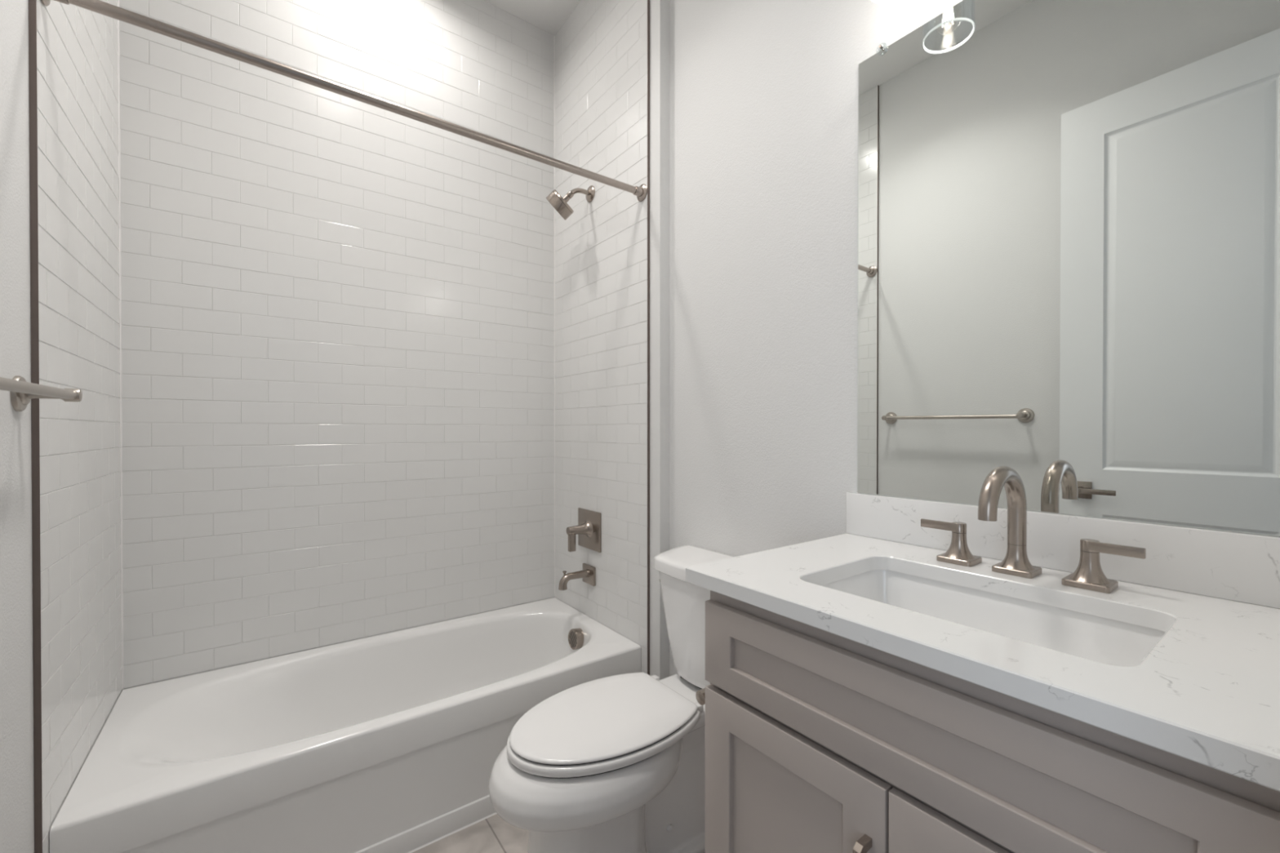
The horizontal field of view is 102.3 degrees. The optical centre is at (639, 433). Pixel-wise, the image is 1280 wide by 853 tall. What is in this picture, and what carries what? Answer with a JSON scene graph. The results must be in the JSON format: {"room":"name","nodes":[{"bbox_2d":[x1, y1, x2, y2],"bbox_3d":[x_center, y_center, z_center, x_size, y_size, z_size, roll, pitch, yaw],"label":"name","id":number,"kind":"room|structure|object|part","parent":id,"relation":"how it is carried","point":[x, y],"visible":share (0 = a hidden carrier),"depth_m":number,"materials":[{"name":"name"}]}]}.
{"room":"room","nodes":[
{"label":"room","id":0,"kind":"room"},
{"bbox_2d":[0,0,121,852],"bbox_3d":[-1.032,-0.364,0.697,0.130,3.115,2.422,0,0,-37],"label":"wall","id":1,"kind":"structure","parent":0,"point":[77,51],"depth_m":1.13,"materials":[{"name":"white tile"}]},
{"bbox_2d":[28,0,42,852],"bbox_3d":[-1.189,-0.366,1.011,0.010,3.115,0.003,0,0,-37],"label":"trim","id":2,"kind":"structure","parent":1,"relation":"attached to","point":[33,81],"depth_m":1.01,"materials":[{"name":"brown metal"}]},
{"bbox_2d":[0,375,82,411],"bbox_3d":[-0.933,-0.072,0.727,0.082,0.066,0.681,0,0,-37],"label":"towel bar","id":3,"kind":"object","parent":1,"relation":"attached to","point":[21,392],"visible":1,"depth_m":0.92,"materials":[{"name":"grey metal"}]},
{"bbox_2d":[119,0,554,691],"bbox_3d":[-1.039,-0.372,2.123,1.815,3.115,0.120,0,0,-37],"label":"wall","id":4,"kind":"structure","parent":0,"point":[337,312],"depth_m":1.95,"materials":[{"name":"white tile"}]},
{"bbox_2d":[117,0,124,689],"bbox_3d":[-1.626,-0.561,1.611,0.005,2.732,0.005,0,0,-37],"label":"trim","id":5,"kind":"structure","parent":4,"relation":"attached to","point":[118,1],"depth_m":1.61,"materials":[{"name":"white"}]},
{"bbox_2d":[553,35,555,597],"bbox_3d":[-0.416,-0.566,2.507,0.005,2.732,0.005,0,0,-37],"label":"trim","id":6,"kind":"structure","parent":4,"relation":"attached to","point":[553,35],"depth_m":2.51,"materials":[{"name":"white"}]},
{"bbox_2d":[484,0,581,35],"bbox_3d":[0.294,-1.967,0.011,3.500,0.100,5.087,0,0,-37],"label":"ceiling","id":7,"kind":"structure","parent":0,"point":[548,15],"depth_m":2.35,"materials":[{"name":"white paint"}]},
{"bbox_2d":[411,813,705,852],"bbox_3d":[0.294,1.248,0.030,3.500,0.100,5.087,0,0,-37],"label":"floor","id":8,"kind":"structure","parent":0,"point":[492,834],"depth_m":1.51,"materials":[{"name":"beige tile"}]},
{"bbox_2d":[48,597,640,852],"bbox_3d":[-0.810,0.996,1.783,1.507,0.383,0.711,0,0,-37],"label":"bathtub","id":9,"kind":"object","parent":8,"relation":"on","point":[392,742],"visible":0.92,"depth_m":1.51,"materials":[{"name":"white ceramic"}]},
{"bbox_2d":[488,544,733,852],"bbox_3d":[-0.021,0.789,1.411,0.788,0.801,0.418,0,0,-37],"label":"toilet","id":10,"kind":"object","parent":8,"relation":"on","point":[615,763],"visible":0.84,"depth_m":1.29,"materials":[{"name":"white ceramic"}]},
{"bbox_3d":[-0.027,0.978,1.408,0.774,0.424,0.382,0,0,-37],"label":"bowl","id":11,"kind":"part","parent":10,"relation":"part of","materials":[{"name":"white ceramic"}]},
{"bbox_3d":[-0.108,0.758,1.347,0.485,0.022,0.360,0,0,-37],"label":"seat","id":12,"kind":"part","parent":10,"relation":"part of","materials":[{"name":"white plastic"}]},
{"bbox_3d":[-0.105,0.738,1.349,0.479,0.012,0.348,0,0,-37],"label":"seat lid","id":13,"kind":"part","parent":10,"relation":"part of","materials":[{"name":"white plastic"}]},
{"bbox_3d":[0.208,0.589,1.580,0.206,0.316,0.370,0,0,-37],"label":"tank","id":14,"kind":"part","parent":10,"relation":"part of","materials":[{"name":"white ceramic"}]},
{"bbox_3d":[0.207,0.409,1.578,0.221,0.044,0.418,0,0,-37],"label":"tank lid","id":15,"kind":"part","parent":10,"relation":"part of","materials":[{"name":"white ceramic"}]},
{"bbox_2d":[705,590,1279,852],"bbox_3d":[0.535,0.739,0.833,0.587,0.908,0.699,0,0,-37],"label":"vanity cabinet","id":16,"kind":"object","parent":8,"relation":"on","point":[817,740],"visible":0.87,"depth_m":0.66,"materials":[{"name":"beige paint"}]},
{"bbox_2d":[695,688,705,705],"bbox_3d":[0.194,0.524,1.054,0.179,0.048,0.063,0,0,-37],"label":"toilet paper holder","id":17,"kind":"object","parent":16,"relation":"attached to","point":[700,694],"visible":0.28,"depth_m":1.02,"materials":[{"name":"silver metal"}]},
{"bbox_3d":[0.227,0.773,0.820,0.014,0.610,0.342,0,0,-37],"label":"door","id":18,"kind":"part","parent":16,"relation":"part of","materials":[{"name":"beige paint"}]},
{"bbox_3d":[0.296,0.607,0.687,0.031,0.128,0.010,0,0,-37],"label":"handle","id":19,"kind":"part","parent":16,"relation":"part of","materials":[{"name":"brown metal"}]},
{"bbox_3d":[0.431,0.774,0.543,0.014,0.610,0.340,0,0,-37],"label":"door","id":20,"kind":"part","parent":16,"relation":"part of","materials":[{"name":"beige paint"}]},
{"bbox_2d":[685,533,1279,791],"bbox_3d":[0.542,0.270,0.841,0.563,0.028,0.772,0,0,-37],"label":"countertop","id":21,"kind":"structure","parent":16,"relation":"on","point":[1207,693],"depth_m":0.63,"materials":[{"name":"white stone"}]},
{"bbox_2d":[821,569,1165,666],"bbox_3d":[0.518,0.353,0.821,0.348,0.138,0.500,0,0,-37],"label":"sink","id":22,"kind":"object","parent":21,"relation":"in","point":[1100,639],"visible":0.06,"depth_m":0.89,"materials":[{"name":"white ceramic"}]},
{"bbox_2d":[920,466,1146,593],"bbox_3d":[0.648,0.156,0.910,0.180,0.198,0.338,0,0,-37],"label":"faucet","id":23,"kind":"object","parent":21,"relation":"on","point":[1089,575],"visible":1,"depth_m":0.91,"materials":[{"name":"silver metal"}]},
{"bbox_3d":[0.619,0.186,1.048,0.025,0.018,0.082,0,0,-37],"label":"lever","id":24,"kind":"part","parent":23,"relation":"part of","materials":[{"name":"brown metal"}]},
{"bbox_3d":[0.635,0.225,1.026,0.062,0.058,0.062,0,0,-37],"label":"handle","id":25,"kind":"part","parent":23,"relation":"part of","materials":[{"name":"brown metal"}]},
{"bbox_3d":[0.646,0.156,0.912,0.180,0.198,0.062,0,0,-37],"label":"spout","id":26,"kind":"part","parent":23,"relation":"part of","materials":[{"name":"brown metal"}]},
{"bbox_3d":[0.755,0.226,0.864,0.062,0.058,0.062,0,0,-37],"label":"handle","id":27,"kind":"part","parent":23,"relation":"part of","materials":[{"name":"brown metal"}]},
{"bbox_3d":[0.771,0.188,0.842,0.025,0.018,0.082,0,0,-37],"label":"lever","id":28,"kind":"part","parent":23,"relation":"part of","materials":[{"name":"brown metal"}]},
{"bbox_2d":[555,0,963,679],"bbox_3d":[0.304,-0.370,1.686,0.176,3.115,2.422,0,0,-37],"label":"wall","id":29,"kind":"structure","parent":0,"point":[754,104],"depth_m":1.74,"materials":[{"name":"white paint"}]},
{"bbox_2d":[40,0,647,201],"bbox_3d":[-0.597,-0.901,1.485,1.508,0.062,0.062,0,0,-37],"label":"shower curtain rod","id":30,"kind":"object","parent":29,"relation":"attached to","point":[99,6],"visible":1,"depth_m":1.31,"materials":[{"name":"silver metal"}]},
{"bbox_2d":[546,185,595,220],"bbox_3d":[-0.299,-0.983,2.174,0.208,0.176,0.120,0,0,-37],"label":"shower head","id":31,"kind":"object","parent":29,"relation":"attached to","point":[559,203],"visible":1,"depth_m":2.12},
{"bbox_3d":[-0.258,-1.018,2.185,0.030,0.061,0.125,0,0,38],"label":"arm","id":32,"kind":"part","parent":31,"relation":"part of","materials":[{"name":"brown metal"}]},
{"bbox_2d":[558,563,595,590],"bbox_3d":[-0.279,0.614,2.203,0.152,0.080,0.094,0,0,-37],"label":"tub spout","id":33,"kind":"object","parent":29,"relation":"attached to","point":[588,573],"visible":1,"depth_m":2.21,"materials":[{"name":"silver metal"}]},
{"bbox_3d":[-0.282,0.621,2.200,0.144,0.066,0.038,0,0,-37],"label":"spout","id":34,"kind":"part","parent":33,"relation":"part of","materials":[{"name":"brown metal"}]},
{"bbox_3d":[-0.222,0.613,2.245,0.012,0.080,0.094,0,0,-37],"label":"plate","id":35,"kind":"part","parent":33,"relation":"part of","materials":[{"name":"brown metal"}]},
{"bbox_2d":[566,507,601,552],"bbox_3d":[-0.261,0.418,2.215,0.109,0.168,0.184,0,0,-37],"label":"shower valve","id":36,"kind":"object","parent":29,"relation":"attached to","point":[588,529],"visible":1,"depth_m":2.21,"materials":[{"name":"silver metal"}]},
{"bbox_3d":[-0.290,0.462,2.193,0.030,0.078,0.019,0,0,-37],"label":"lever","id":37,"kind":"part","parent":36,"relation":"part of","materials":[{"name":"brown metal"}]},
{"bbox_3d":[-0.221,0.417,2.244,0.009,0.168,0.184,0,0,-37],"label":"plate","id":38,"kind":"part","parent":36,"relation":"part of","materials":[{"name":"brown metal"}]},
{"bbox_2d":[647,0,649,675],"bbox_3d":[0.032,-0.371,1.914,0.010,3.115,0.003,0,0,-37],"label":"trim","id":39,"kind":"structure","parent":29,"relation":"attached to","point":[648,1],"depth_m":1.91,"materials":[{"name":"brown metal"}]},
{"bbox_2d":[846,492,1279,608],"bbox_3d":[0.760,0.203,1.002,0.020,0.103,0.772,0,0,-37],"label":"backsplash","id":40,"kind":"structure","parent":29,"relation":"attached to","point":[1243,567],"depth_m":0.90,"materials":[{"name":"white stone"}]},
{"bbox_2d":[857,0,1279,537],"bbox_3d":[0.769,-0.393,0.992,0.014,1.088,0.749,0,0,-37],"label":"wall mirror","id":41,"kind":"object","parent":29,"relation":"attached to","point":[1068,211],"visible":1,"depth_m":0.95,"materials":[{"name":"white mirror"}]}
]}

